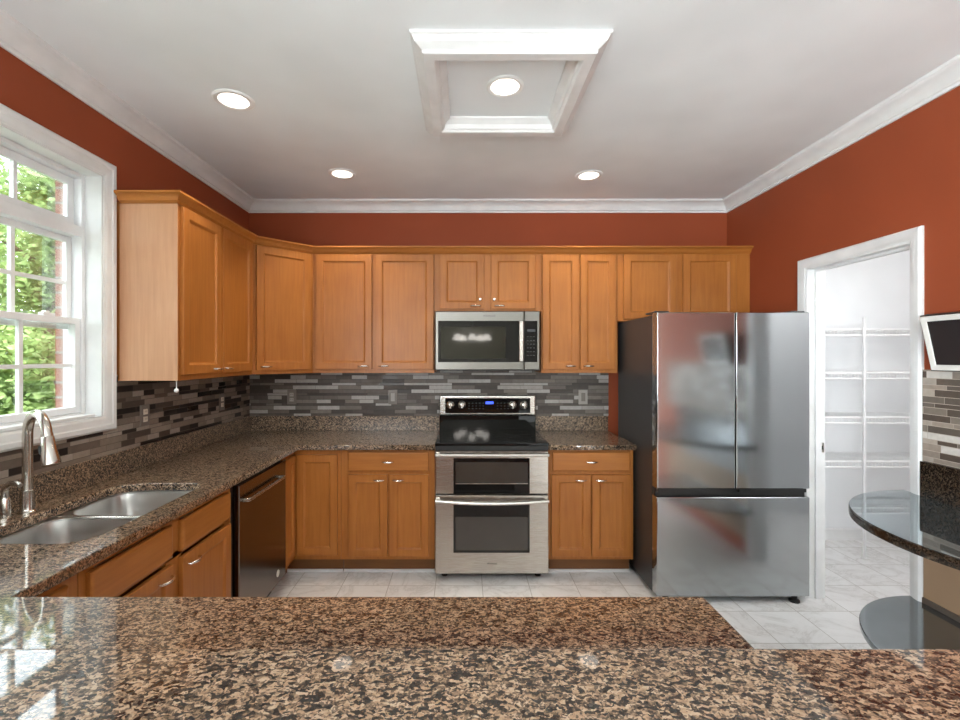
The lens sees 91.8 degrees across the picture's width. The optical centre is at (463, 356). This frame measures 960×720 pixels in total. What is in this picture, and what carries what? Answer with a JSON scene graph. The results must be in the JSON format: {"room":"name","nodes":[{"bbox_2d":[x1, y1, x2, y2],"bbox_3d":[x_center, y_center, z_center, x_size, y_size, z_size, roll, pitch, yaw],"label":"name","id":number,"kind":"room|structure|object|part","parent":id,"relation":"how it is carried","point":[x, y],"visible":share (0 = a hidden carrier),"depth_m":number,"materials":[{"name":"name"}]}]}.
{"room":"kitchen","nodes":[
{"label":"kitchen","id":0,"kind":"room"},
{"bbox_2d":[55,180,62,407],"bbox_3d":[-1.932,0.172,2.000,0.068,2.835,4.400,0,0,0],"label":"wall","id":1,"kind":"structure","parent":0,"point":[58,185],"depth_m":2.24,"materials":[{"name":"red brick"}]},
{"bbox_2d":[0,47,248,229],"bbox_3d":[-1.784,0.120,1.875,0.100,2.740,3.750,0,0,0],"label":"wall","id":2,"kind":"structure","parent":0,"point":[24,90],"depth_m":2.21,"materials":[{"name":"paint"}]},
{"bbox_2d":[0,103,116,452],"bbox_3d":[-1.804,-0.293,1.790,0.188,1.296,1.017,0,0,0],"label":"window","id":3,"kind":"structure","parent":2,"relation":"in","point":[86,229],"depth_m":2.17,"materials":[{"name":"white paint"}]},
{"bbox_3d":[-1.863,-0.347,1.790,0.018,0.435,0.811,0,0,0],"label":"sash","id":4,"kind":"part","parent":3,"relation":"part of","materials":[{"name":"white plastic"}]},
{"bbox_3d":[-1.850,-0.729,1.790,0.018,0.227,0.811,0,0,0],"label":"transom sash","id":5,"kind":"part","parent":3,"relation":"part of","materials":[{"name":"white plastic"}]},
{"bbox_3d":[-1.829,0.040,1.790,0.034,0.443,0.811,0,0,0],"label":"sash","id":6,"kind":"part","parent":3,"relation":"part of","materials":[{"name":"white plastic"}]},
{"bbox_3d":[-1.850,-0.290,1.790,0.088,1.146,0.853,0,0,0],"label":"vinyl frame","id":7,"kind":"part","parent":3,"relation":"part of","materials":[{"name":"white plastic"}]},
{"bbox_3d":[-1.772,0.276,1.790,0.064,0.014,0.811,0,0,0],"label":"sill","id":8,"kind":"part","parent":3,"relation":"part of","materials":[{"name":"white paint"}]},
{"bbox_2d":[0,375,249,483],"bbox_3d":[-1.728,0.281,2.024,0.009,0.383,3.448,0,0,0],"label":"backsplash","id":9,"kind":"structure","parent":2,"relation":"attached to","point":[195,406],"depth_m":2.59,"materials":[{"name":"tile"}]},
{"bbox_2d":[140,404,149,426],"bbox_3d":[-1.719,0.315,2.507,0.009,0.116,0.072,0,0,0],"label":"wall outlet","id":10,"kind":"object","parent":2,"relation":"attached to","point":[144,409],"visible":1,"depth_m":2.50,"materials":[{"name":"beige plastic"}]},
{"bbox_2d":[117,202,252,380],"bbox_3d":[-1.554,-0.327,2.723,0.350,0.890,0.824,0,0,0],"label":"upper cabinet","id":11,"kind":"object","parent":2,"relation":"attached to","point":[185,280],"visible":1,"depth_m":2.34,"materials":[{"name":"brown wood"}]},
{"bbox_3d":[-1.568,-0.326,2.313,0.288,0.888,0.004,0,0,0],"label":"panel","id":12,"kind":"part","parent":11,"relation":"part of","materials":[{"name":"brown wood"}]},
{"bbox_3d":[-1.418,-0.334,2.522,0.019,0.847,0.367,0,0,0],"label":"door","id":13,"kind":"part","parent":11,"relation":"part of","materials":[{"name":"brown wood"}]},
{"bbox_3d":[-1.418,-0.334,2.913,0.019,0.847,0.383,0,0,0],"label":"door","id":14,"kind":"part","parent":11,"relation":"part of","materials":[{"name":"brown wood"}]},
{"bbox_2d":[114,190,753,253],"bbox_3d":[0.205,-0.788,2.860,3.824,0.052,1.190,0,0,0],"label":"crown molding","id":15,"kind":"structure","parent":11,"relation":"attached to","point":[179,197],"depth_m":3.40,"materials":[{"name":"brown wood"}]},
{"bbox_2d":[0,416,438,511],"bbox_3d":[-0.966,0.531,2.154,1.533,0.116,3.187,0,0,0],"label":"backsplash","id":16,"kind":"structure","parent":2,"relation":"attached to","point":[54,483],"depth_m":2.80,"materials":[{"name":"stone"}]},
{"bbox_2d":[219,393,224,410],"bbox_3d":[-1.719,0.320,3.305,0.009,0.116,0.072,0,0,0],"label":"wall outlet","id":17,"kind":"object","parent":2,"relation":"attached to","point":[221,396],"visible":1,"depth_m":3.29,"materials":[{"name":"beige plastic"}]},
{"bbox_2d":[0,0,959,198],"bbox_3d":[1.005,-1.290,-0.900,5.990,0.080,9.600,0,0,0],"label":"ceiling","id":18,"kind":"structure","parent":0,"point":[683,99],"depth_m":2.13,"materials":[{"name":"paint"}]},
{"bbox_2d":[211,89,254,110],"bbox_3d":[-1.119,-1.245,2.260,0.192,0.008,0.192,0,0,0],"label":"recessed light","id":19,"kind":"object","parent":18,"relation":"in","point":[231,99],"visible":1,"depth_m":2.25,"materials":[{"name":"white plastic"}]},
{"bbox_2d":[328,168,355,178],"bbox_3d":[-0.829,-1.245,3.165,0.184,0.008,0.184,0,0,0],"label":"recessed light","id":20,"kind":"object","parent":18,"relation":"in","point":[340,173],"visible":1,"depth_m":3.15,"materials":[{"name":"white plastic"}]},
{"bbox_2d":[486,75,523,96],"bbox_3d":[0.189,-1.245,2.145,0.172,0.008,0.172,0,0,0],"label":"recessed light","id":21,"kind":"object","parent":18,"relation":"in","point":[502,85],"visible":1,"depth_m":2.14,"materials":[{"name":"white plastic"}]},
{"bbox_2d":[409,29,612,135],"bbox_3d":[0.180,-1.218,2.160,0.776,0.064,0.776,0,0,0],"label":"trim","id":22,"kind":"structure","parent":18,"relation":"attached to","point":[582,50],"depth_m":1.87,"materials":[{"name":"white paint"}]},
{"bbox_2d":[575,170,602,180],"bbox_3d":[0.858,-1.245,3.195,0.184,0.008,0.184,0,0,0],"label":"recessed light","id":23,"kind":"object","parent":18,"relation":"in","point":[587,175],"visible":1,"depth_m":3.19,"materials":[{"name":"white plastic"}]},
{"bbox_2d":[249,213,726,434],"bbox_3d":[0.150,0.120,3.800,3.981,2.740,0.100,0,0,0],"label":"wall","id":24,"kind":"structure","parent":0,"point":[314,229],"depth_m":3.75,"materials":[{"name":"paint"}]},
{"bbox_2d":[252,244,312,373],"bbox_3d":[-1.426,-0.327,3.442,0.610,0.890,0.610,0,0,0],"label":"upper cabinet","id":25,"kind":"object","parent":24,"relation":"attached to","point":[282,278],"visible":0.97,"depth_m":3.27,"materials":[{"name":"brown wood"}]},
{"bbox_2d":[287,390,295,403],"bbox_3d":[-1.384,0.322,3.735,0.072,0.116,0.009,0,0,0],"label":"wall outlet","id":26,"kind":"object","parent":24,"relation":"attached to","point":[291,394],"visible":1,"depth_m":3.73,"materials":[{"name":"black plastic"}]},
{"bbox_2d":[313,254,436,372],"bbox_3d":[-0.669,-0.327,3.570,0.900,0.890,0.350,0,0,0],"label":"upper cabinet","id":27,"kind":"object","parent":24,"relation":"attached to","point":[373,313],"visible":1,"depth_m":3.44,"materials":[{"name":"brown wood"}]},
{"bbox_3d":[-0.886,-0.334,3.434,0.412,0.847,0.019,0,0,0],"label":"door","id":28,"kind":"part","parent":27,"relation":"part of","materials":[{"name":"brown wood"}]},
{"bbox_3d":[-0.441,-0.334,3.434,0.429,0.847,0.019,0,0,0],"label":"door","id":29,"kind":"part","parent":27,"relation":"part of","materials":[{"name":"brown wood"}]},
{"bbox_2d":[388,390,396,403],"bbox_3d":[-0.571,0.322,3.735,0.072,0.116,0.010,0,0,0],"label":"light switch","id":30,"kind":"object","parent":24,"relation":"attached to","point":[392,394],"visible":1,"depth_m":3.73,"materials":[{"name":"grey plastic"}]},
{"bbox_2d":[250,371,607,415],"bbox_3d":[-0.284,0.281,3.744,2.892,0.383,0.009,0,0,0],"label":"backsplash","id":31,"kind":"structure","parent":24,"relation":"attached to","point":[317,394],"depth_m":3.74,"materials":[{"name":"tile"}]},
{"bbox_2d":[435,254,540,311],"bbox_3d":[0.176,-0.554,3.570,0.787,0.436,0.350,0,0,0],"label":"upper cabinet","id":32,"kind":"object","parent":24,"relation":"attached to","point":[463,282],"visible":1,"depth_m":3.44,"materials":[{"name":"brown wood"}]},
{"bbox_3d":[-0.015,-0.556,3.434,0.324,0.402,0.019,0,0,0],"label":"door","id":33,"kind":"part","parent":32,"relation":"part of","materials":[{"name":"brown wood"}]},
{"bbox_2d":[435,311,539,370],"bbox_3d":[0.170,-0.116,3.530,0.758,0.432,0.417,0,0,0],"label":"microwave","id":34,"kind":"object","parent":32,"relation":"attached to","point":[464,340],"visible":1,"depth_m":3.36,"materials":[{"name":"metal"}]},
{"bbox_3d":[0.123,-0.112,3.359,0.619,0.298,0.002,0,0,0],"label":"door glass","id":35,"kind":"part","parent":34,"relation":"part of","materials":[{"name":"black glass"}]},
{"bbox_3d":[0.410,-0.113,3.340,0.032,0.290,0.038,0,0,0],"label":"handle","id":36,"kind":"part","parent":34,"relation":"part of","materials":[{"name":"metal"}]},
{"bbox_3d":[0.492,-0.118,3.377,0.114,0.427,0.035,0,0,0],"label":"control panel","id":37,"kind":"part","parent":34,"relation":"part of","materials":[{"name":"metal"}]},
{"bbox_3d":[0.363,-0.556,3.434,0.328,0.402,0.019,0,0,0],"label":"door","id":38,"kind":"part","parent":32,"relation":"part of","materials":[{"name":"brown wood"}]},
{"bbox_2d":[536,416,607,429],"bbox_3d":[0.863,0.531,3.737,0.586,0.116,0.019,0,0,0],"label":"backsplash","id":39,"kind":"structure","parent":24,"relation":"attached to","point":[542,422],"depth_m":3.73,"materials":[{"name":"stone"}]},
{"bbox_2d":[535,254,616,372],"bbox_3d":[0.853,-0.327,3.570,0.564,0.890,0.350,0,0,0],"label":"upper cabinet","id":40,"kind":"object","parent":24,"relation":"attached to","point":[578,314],"visible":0.99,"depth_m":3.43,"materials":[{"name":"brown wood"}]},
{"bbox_3d":[0.713,-0.334,3.434,0.267,0.847,0.019,0,0,0],"label":"door","id":41,"kind":"part","parent":40,"relation":"part of","materials":[{"name":"brown wood"}]},
{"bbox_3d":[0.988,-0.334,3.434,0.260,0.847,0.019,0,0,0],"label":"door","id":42,"kind":"part","parent":40,"relation":"part of","materials":[{"name":"brown wood"}]},
{"bbox_2d":[579,390,587,403],"bbox_3d":[0.957,0.322,3.735,0.072,0.116,0.010,0,0,0],"label":"light switch","id":43,"kind":"object","parent":24,"relation":"attached to","point":[583,394],"visible":1,"depth_m":3.73,"materials":[{"name":"grey plastic"}]},
{"bbox_2d":[617,254,749,323],"bbox_3d":[1.627,-0.518,3.570,0.980,0.508,0.350,0,0,0],"label":"upper cabinet","id":44,"kind":"object","parent":24,"relation":"attached to","point":[646,283],"visible":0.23,"depth_m":3.44,"materials":[{"name":"brown wood"}]},
{"bbox_3d":[1.373,-0.519,3.434,0.390,0.475,0.019,0,0,0],"label":"door","id":45,"kind":"part","parent":44,"relation":"part of","materials":[{"name":"brown wood"}]},
{"bbox_3d":[1.812,-0.519,3.434,0.390,0.475,0.019,0,0,0],"label":"door","id":46,"kind":"part","parent":44,"relation":"part of","materials":[{"name":"brown wood"}]},
{"bbox_2d":[268,540,909,648],"bbox_3d":[1.080,1.515,-0.900,5.840,0.050,9.600,0,0,0],"label":"floor","id":47,"kind":"structure","parent":0,"point":[852,582],"depth_m":2.99,"materials":[{"name":"tile"}]},
{"bbox_2d":[37,574,76,596],"bbox_3d":[-1.431,1.059,1.270,0.592,0.862,0.238,0,0,0],"label":"base cabinet","id":48,"kind":"object","parent":47,"relation":"on","point":[68,588],"visible":0.07,"depth_m":1.33,"materials":[{"name":"brown wood"}]},
{"bbox_3d":[-1.144,0.722,1.252,0.019,0.127,0.175,0,0,0],"label":"drawer","id":49,"kind":"part","parent":48,"relation":"part of","materials":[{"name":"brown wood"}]},
{"bbox_2d":[77,489,230,596],"bbox_3d":[-1.416,1.059,1.844,0.622,0.862,0.902,0,0,0],"label":"base cabinet","id":50,"kind":"object","parent":47,"relation":"on","point":[190,555],"visible":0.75,"depth_m":1.88,"materials":[{"name":"brown wood"}]},
{"bbox_3d":[-1.144,0.722,1.618,0.019,0.127,0.400,0,0,0],"label":"false drawer","id":51,"kind":"part","parent":50,"relation":"part of","materials":[{"name":"brown wood"}]},
{"bbox_3d":[-1.144,1.080,1.618,0.019,0.540,0.400,0,0,0],"label":"door","id":52,"kind":"part","parent":50,"relation":"part of","materials":[{"name":"brown wood"}]},
{"bbox_3d":[-1.121,0.850,1.765,0.031,0.012,0.083,0,0,0],"label":"handle","id":53,"kind":"part","parent":50,"relation":"part of","materials":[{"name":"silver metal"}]},
{"bbox_3d":[-1.121,0.850,1.950,0.031,0.012,0.083,0,0,0],"label":"handle","id":54,"kind":"part","parent":50,"relation":"part of","materials":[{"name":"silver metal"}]},
{"bbox_3d":[-1.144,0.722,2.073,0.019,0.127,0.390,0,0,0],"label":"false drawer","id":55,"kind":"part","parent":50,"relation":"part of","materials":[{"name":"brown wood"}]},
{"bbox_3d":[-1.144,1.080,2.073,0.019,0.540,0.390,0,0,0],"label":"door","id":56,"kind":"part","parent":50,"relation":"part of","materials":[{"name":"brown wood"}]},
{"bbox_2d":[230,459,285,596],"bbox_3d":[-1.392,1.060,2.627,0.603,0.860,0.645,0,0,0],"label":"dishwasher","id":57,"kind":"object","parent":47,"relation":"on","point":[258,502],"visible":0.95,"depth_m":2.56,"materials":[{"name":"black metal"}]},
{"bbox_2d":[230,487,231,596],"bbox_3d":[-1.429,1.010,2.627,0.529,0.760,0.645,0,0,0],"label":"base cabinet","id":58,"kind":"object","parent":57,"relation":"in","point":[231,487],"depth_m":2.33,"materials":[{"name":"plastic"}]},
{"bbox_3d":[-1.111,0.734,2.619,0.041,0.021,0.486,0,0,0],"label":"handle","id":59,"kind":"part","parent":57,"relation":"part of","materials":[{"name":"metal"}]},
{"bbox_2d":[273,450,343,588],"bbox_3d":[-1.284,1.059,3.349,0.894,0.862,0.795,0,0,0],"label":"base cabinet","id":60,"kind":"object","parent":47,"relation":"on","point":[313,477],"visible":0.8,"depth_m":3.15,"materials":[{"name":"brown wood"}]},
{"bbox_3d":[-1.144,1.001,3.050,0.019,0.678,0.176,0,0,0],"label":"door","id":61,"kind":"part","parent":60,"relation":"part of","materials":[{"name":"brown wood"}]},
{"bbox_3d":[-1.031,1.480,3.224,0.386,0.020,0.011,0,0,0],"label":"shoe moulding","id":62,"kind":"part","parent":60,"relation":"part of","materials":[{"name":"white paint"}]},
{"bbox_3d":[-0.995,1.001,3.149,0.275,0.678,0.019,0,0,0],"label":"door","id":63,"kind":"part","parent":60,"relation":"part of","materials":[{"name":"brown wood"}]},
{"bbox_2d":[341,450,435,571],"bbox_3d":[-0.517,1.059,3.426,0.635,0.862,0.632,0,0,0],"label":"base cabinet","id":64,"kind":"object","parent":47,"relation":"on","point":[388,496],"visible":0.99,"depth_m":3.15,"materials":[{"name":"brown wood"}]},
{"bbox_3d":[-0.650,1.073,3.149,0.265,0.554,0.019,0,0,0],"label":"door","id":65,"kind":"part","parent":64,"relation":"part of","materials":[{"name":"brown wood"}]},
{"bbox_3d":[-0.512,0.708,3.149,0.549,0.131,0.019,0,0,0],"label":"drawer","id":66,"kind":"part","parent":64,"relation":"part of","materials":[{"name":"brown wood"}]},
{"bbox_3d":[-0.517,1.480,3.224,0.628,0.020,0.011,0,0,0],"label":"shoe moulding","id":67,"kind":"part","parent":64,"relation":"part of","materials":[{"name":"white paint"}]},
{"bbox_3d":[-0.370,1.073,3.149,0.265,0.554,0.019,0,0,0],"label":"door","id":68,"kind":"part","parent":64,"relation":"part of","materials":[{"name":"brown wood"}]},
{"bbox_2d":[435,395,548,575],"bbox_3d":[0.186,0.896,3.381,0.756,1.186,0.707,0,0,0],"label":"range","id":69,"kind":"object","parent":47,"relation":"on","point":[492,460],"visible":1,"depth_m":3.09,"materials":[{"name":"metal"}]},
{"bbox_3d":[-0.106,0.377,3.638,0.062,0.062,0.039,0,0,0],"label":"knob","id":70,"kind":"part","parent":69,"relation":"part of","materials":[{"name":"metal"}]},
{"bbox_3d":[-0.016,0.377,3.638,0.062,0.062,0.039,0,0,0],"label":"knob","id":71,"kind":"part","parent":69,"relation":"part of","materials":[{"name":"metal"}]},
{"bbox_3d":[0.186,0.381,3.697,0.756,0.156,0.075,0,0,0],"label":"control panel","id":72,"kind":"part","parent":69,"relation":"part of","materials":[{"name":"metal"}]},
{"bbox_3d":[0.187,0.383,3.660,0.670,0.118,0.004,0,0,0],"label":"control glass","id":73,"kind":"part","parent":69,"relation":"part of","materials":[{"name":"black glass"}]},
{"bbox_3d":[0.183,0.789,3.087,0.506,0.235,0.004,0,0,0],"label":"door glass","id":74,"kind":"part","parent":69,"relation":"part of","materials":[{"name":"black glass"}]},
{"bbox_3d":[0.183,1.140,3.087,0.506,0.320,0.004,0,0,0],"label":"door glass","id":75,"kind":"part","parent":69,"relation":"part of","materials":[{"name":"black glass"}]},
{"bbox_3d":[0.186,0.769,3.108,0.752,0.282,0.040,0,0,0],"label":"oven door","id":76,"kind":"part","parent":69,"relation":"part of","materials":[{"name":"metal"}]},
{"bbox_3d":[0.186,0.647,3.066,0.748,0.022,0.048,0,0,0],"label":"handle","id":77,"kind":"part","parent":69,"relation":"part of","materials":[{"name":"metal"}]},
{"bbox_3d":[0.184,0.840,3.083,0.480,0.005,0.004,0,0,0],"label":"glass trim","id":78,"kind":"part","parent":69,"relation":"part of","materials":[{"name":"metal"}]},
{"bbox_3d":[0.186,1.180,3.108,0.752,0.520,0.040,0,0,0],"label":"oven door","id":79,"kind":"part","parent":69,"relation":"part of","materials":[{"name":"metal"}]},
{"bbox_3d":[0.186,0.955,3.059,0.748,0.032,0.062,0,0,0],"label":"handle","id":80,"kind":"part","parent":69,"relation":"part of","materials":[{"name":"metal"}]},
{"bbox_2d":[435,430,548,445],"bbox_3d":[0.186,0.582,3.370,0.756,0.023,0.569,0,0,0],"label":"cooktop","id":81,"kind":"object","parent":69,"relation":"in","point":[445,437],"depth_m":3.25,"materials":[{"name":"glass"}]},
{"bbox_3d":[0.383,0.377,3.638,0.062,0.062,0.039,0,0,0],"label":"knob","id":82,"kind":"part","parent":69,"relation":"part of","materials":[{"name":"metal"}]},
{"bbox_3d":[0.471,0.377,3.638,0.062,0.062,0.039,0,0,0],"label":"knob","id":83,"kind":"part","parent":69,"relation":"part of","materials":[{"name":"metal"}]},
{"bbox_2d":[548,449,632,571],"bbox_3d":[0.861,1.059,3.426,0.576,0.862,0.632,0,0,0],"label":"base cabinet","id":84,"kind":"object","parent":47,"relation":"on","point":[590,494],"visible":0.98,"depth_m":3.15,"materials":[{"name":"brown wood"}]},
{"bbox_3d":[0.724,1.073,3.149,0.264,0.554,0.019,0,0,0],"label":"door","id":85,"kind":"part","parent":84,"relation":"part of","materials":[{"name":"brown wood"}]},
{"bbox_2d":[536,416,636,449],"bbox_3d":[0.863,0.549,3.429,0.588,0.152,0.638,0,0,0],"label":"countertop","id":86,"kind":"structure","parent":84,"relation":"on","point":[561,432],"depth_m":3.53,"materials":[{"name":"stone"}]},
{"bbox_3d":[0.861,1.480,3.224,0.570,0.020,0.011,0,0,0],"label":"shoe moulding","id":87,"kind":"part","parent":84,"relation":"part of","materials":[{"name":"white paint"}]},
{"bbox_3d":[0.862,0.708,3.149,0.528,0.131,0.019,0,0,0],"label":"drawer","id":88,"kind":"part","parent":84,"relation":"part of","materials":[{"name":"brown wood"}]},
{"bbox_3d":[0.996,1.073,3.149,0.260,0.554,0.019,0,0,0],"label":"door","id":89,"kind":"part","parent":84,"relation":"part of","materials":[{"name":"brown wood"}]},
{"bbox_2d":[618,311,808,603],"bbox_3d":[1.627,0.604,3.163,0.922,1.772,0.715,0,0,0],"label":"refrigerator","id":90,"kind":"object","parent":47,"relation":"on","point":[714,406],"visible":0.88,"depth_m":2.81,"materials":[{"name":"metal"}]},
{"bbox_3d":[1.402,0.263,2.842,0.472,1.066,0.073,0,0,0],"label":"door","id":91,"kind":"part","parent":90,"relation":"part of","materials":[{"name":"metal"}]},
{"bbox_3d":[1.627,1.148,2.842,0.922,0.600,0.073,0,0,0],"label":"freezer drawer","id":92,"kind":"part","parent":90,"relation":"part of","materials":[{"name":"metal"}]},
{"bbox_3d":[1.866,0.263,2.842,0.444,1.066,0.073,0,0,0],"label":"door","id":93,"kind":"part","parent":90,"relation":"part of","materials":[{"name":"metal"}]},
{"bbox_2d":[860,317,867,558],"bbox_3d":[2.962,0.597,3.440,0.034,1.784,0.030,0,0,0],"label":"pole","id":94,"kind":"object","parent":47,"relation":"on","point":[864,318],"visible":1,"depth_m":3.43,"materials":[{"name":"white metal"}]},
{"bbox_3d":[-0.284,1.059,0.842,1.686,0.862,0.572,0,0,0],"label":"cabinet","id":95,"kind":"object","parent":47,"relation":"on","visible":0},
{"bbox_2d":[0,416,753,648],"bbox_3d":[-0.571,0.549,2.148,2.322,0.152,3.200,0,0,0],"label":"countertop","id":96,"kind":"structure","parent":95,"relation":"on","point":[207,462],"depth_m":1.09,"materials":[{"name":"stone"}]},
{"bbox_2d":[0,481,22,520],"bbox_3d":[-1.640,0.516,1.676,0.110,0.144,0.047,0,0,27],"label":"soap dispenser","id":97,"kind":"object","parent":96,"relation":"on","point":[5,500],"visible":1,"depth_m":1.68,"materials":[{"name":"silver metal"}]},
{"bbox_2d":[17,409,61,514],"bbox_3d":[-1.560,0.391,1.707,0.267,0.396,0.062,0,0,29],"label":"faucet","id":98,"kind":"object","parent":96,"relation":"on","point":[49,454],"visible":1,"depth_m":1.74,"materials":[{"name":"silver metal"}]},
{"bbox_3d":[-1.575,0.349,1.715,0.206,0.312,0.033,0,0,30],"label":"spout","id":99,"kind":"part","parent":98,"relation":"part of","materials":[{"name":"silver metal"}]},
{"bbox_2d":[0,491,192,567],"bbox_3d":[-1.401,0.723,1.819,0.447,0.198,0.745,0,0,0],"label":"sink","id":100,"kind":"object","parent":96,"relation":"in","point":[101,516],"visible":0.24,"depth_m":1.81,"materials":[{"name":"metal"}]},
{"bbox_3d":[-1.400,0.726,1.645,0.396,0.193,0.338,0,0,0],"label":"bowl","id":101,"kind":"part","parent":100,"relation":"part of","materials":[{"name":"metal"}]},
{"bbox_3d":[-1.400,0.726,1.998,0.396,0.193,0.332,0,0,0],"label":"bowl","id":102,"kind":"part","parent":100,"relation":"part of","materials":[{"name":"metal"}]},
{"bbox_2d":[727,86,959,615],"bbox_3d":[2.171,0.120,1.875,0.112,2.740,3.750,0,0,0],"label":"wall","id":103,"kind":"structure","parent":0,"point":[903,175],"depth_m":2.38,"materials":[{"name":"paint"}]},
{"bbox_2d":[0,8,959,212],"bbox_3d":[0.194,-1.206,0.575,3.855,0.089,6.350,0,0,0],"label":"trim","id":104,"kind":"structure","parent":103,"relation":"attached to","point":[16,38],"depth_m":2.84,"materials":[{"name":"white paint"}]},
{"bbox_2d":[825,528,881,539],"bbox_3d":[3.071,1.442,2.495,1.659,0.095,2.590,0,0,0],"label":"baseboard","id":105,"kind":"structure","parent":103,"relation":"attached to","point":[830,533],"depth_m":3.78,"materials":[{"name":"white paint"}]},
{"bbox_2d":[798,226,923,601],"bbox_3d":[2.166,0.442,2.541,0.130,2.096,0.796,0,0,0],"label":"door frame","id":106,"kind":"structure","parent":103,"relation":"in","point":[811,271],"depth_m":2.85,"materials":[{"name":"white paint"}]},
{"bbox_2d":[848,461,959,648],"bbox_3d":[1.831,0.817,1.621,0.571,0.676,1.242,0,0,0],"label":"countertop","id":107,"kind":"structure","parent":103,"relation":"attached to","point":[926,525],"depth_m":1.93,"materials":[{"name":"stone"}]},
{"bbox_3d":[1.832,0.640,1.650,0.568,0.002,1.178,0,0,0],"label":"glass","id":108,"kind":"part","parent":107,"relation":"part of","materials":[{"name":"clear glass"}]},
{"bbox_2d":[859,596,959,648],"bbox_3d":[1.848,1.143,1.650,0.536,0.025,1.112,0,0,0],"label":"shelf","id":109,"kind":"object","parent":107,"relation":"attached to","point":[894,622],"depth_m":1.96,"materials":[{"name":"grey glass"}]},
{"bbox_2d":[920,311,959,371],"bbox_3d":[2.057,-0.064,1.850,0.107,0.250,0.400,0,0,0],"label":"television","id":110,"kind":"object","parent":103,"relation":"attached to","point":[941,331],"visible":1,"depth_m":1.97,"materials":[{"name":"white plastic"}]},
{"bbox_2d":[920,461,959,507],"bbox_3d":[2.107,0.559,1.571,0.016,0.160,1.141,0,0,0],"label":"backsplash","id":111,"kind":"structure","parent":103,"relation":"attached to","point":[940,483],"depth_m":2.05,"materials":[{"name":"stone"}]},
{"bbox_2d":[922,370,959,468],"bbox_3d":[2.115,0.268,1.421,0.009,0.420,1.441,0,0,0],"label":"backsplash","id":112,"kind":"structure","parent":103,"relation":"attached to","point":[940,389],"depth_m":2.06,"materials":[{"name":"tile"}]},
{"bbox_2d":[825,250,909,527],"bbox_3d":[3.114,0.120,3.840,1.773,2.740,0.100,0,0,0],"label":"wall","id":113,"kind":"structure","parent":0,"point":[877,290],"depth_m":3.79,"materials":[{"name":"paint"}]},
{"bbox_2d":[825,452,909,467],"bbox_3d":[3.072,0.798,3.616,1.625,0.059,0.331,0,0,0],"label":"wire shelf","id":114,"kind":"object","parent":113,"relation":"attached to","point":[906,459],"visible":0.38,"depth_m":3.52,"materials":[{"name":"white metal"}]},
{"bbox_2d":[825,412,909,423],"bbox_3d":[3.072,0.470,3.616,1.625,0.059,0.331,0,0,0],"label":"wire shelf","id":115,"kind":"object","parent":113,"relation":"attached to","point":[828,415],"visible":0.38,"depth_m":3.46,"materials":[{"name":"white metal"}]},
{"bbox_2d":[825,328,909,335],"bbox_3d":[3.072,-0.183,3.616,1.625,0.059,0.331,0,0,0],"label":"wire shelf","id":116,"kind":"object","parent":113,"relation":"attached to","point":[827,330],"visible":0.36,"depth_m":3.46,"materials":[{"name":"white metal"}]},
{"bbox_2d":[825,371,909,379],"bbox_3d":[3.072,0.141,3.616,1.625,0.059,0.331,0,0,0],"label":"wire shelf","id":117,"kind":"object","parent":113,"relation":"attached to","point":[826,372],"visible":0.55,"depth_m":3.45,"materials":[{"name":"white metal"}]},
{"bbox_3d":[-0.467,0.973,0.482,2.533,1.034,0.125,0,0,0],"label":"wall","id":118,"kind":"structure","parent":0,"visible":0},
{"bbox_2d":[0,649,959,719],"bbox_3d":[-0.401,0.438,0.447,2.662,0.035,0.454,0,0,0],"label":"bar","id":119,"kind":"object","parent":118,"relation":"on","point":[36,684],"visible":1,"depth_m":0.60,"materials":[{"name":"stone"}]},
{"label":"outside","id":120,"kind":"structure","parent":0,"visible":0},
{"bbox_3d":[-15.995,1.580,14.000,28.010,0.060,52.000,0,0,0],"label":"ground","id":121,"kind":"structure","parent":120,"visible":0},
{"bbox_2d":[0,188,48,385],"bbox_3d":[-12.883,-1.673,13.514,4.649,7.089,4.637,0,0,-6],"label":"tree","id":122,"kind":"object","parent":121,"relation":"on","point":[18,243],"visible":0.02,"depth_m":12.52,"materials":[{"name":"green plant"}]},
{"bbox_2d":[0,157,54,414],"bbox_3d":[-6.479,-0.742,7.413,4.285,5.218,4.056,0,0,5],"label":"tree","id":123,"kind":"object","parent":121,"relation":"on","point":[39,394],"visible":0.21,"depth_m":6.73,"materials":[{"name":"green plant"}]},
{"bbox_2d":[17,237,50,381],"bbox_3d":[-8.262,-1.014,11.029,4.602,5.926,4.367,0,0,37],"label":"tree","id":124,"kind":"object","parent":121,"relation":"on","point":[17,237],"visible":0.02,"depth_m":9.72,"materials":[{"name":"green plant"}]}
]}

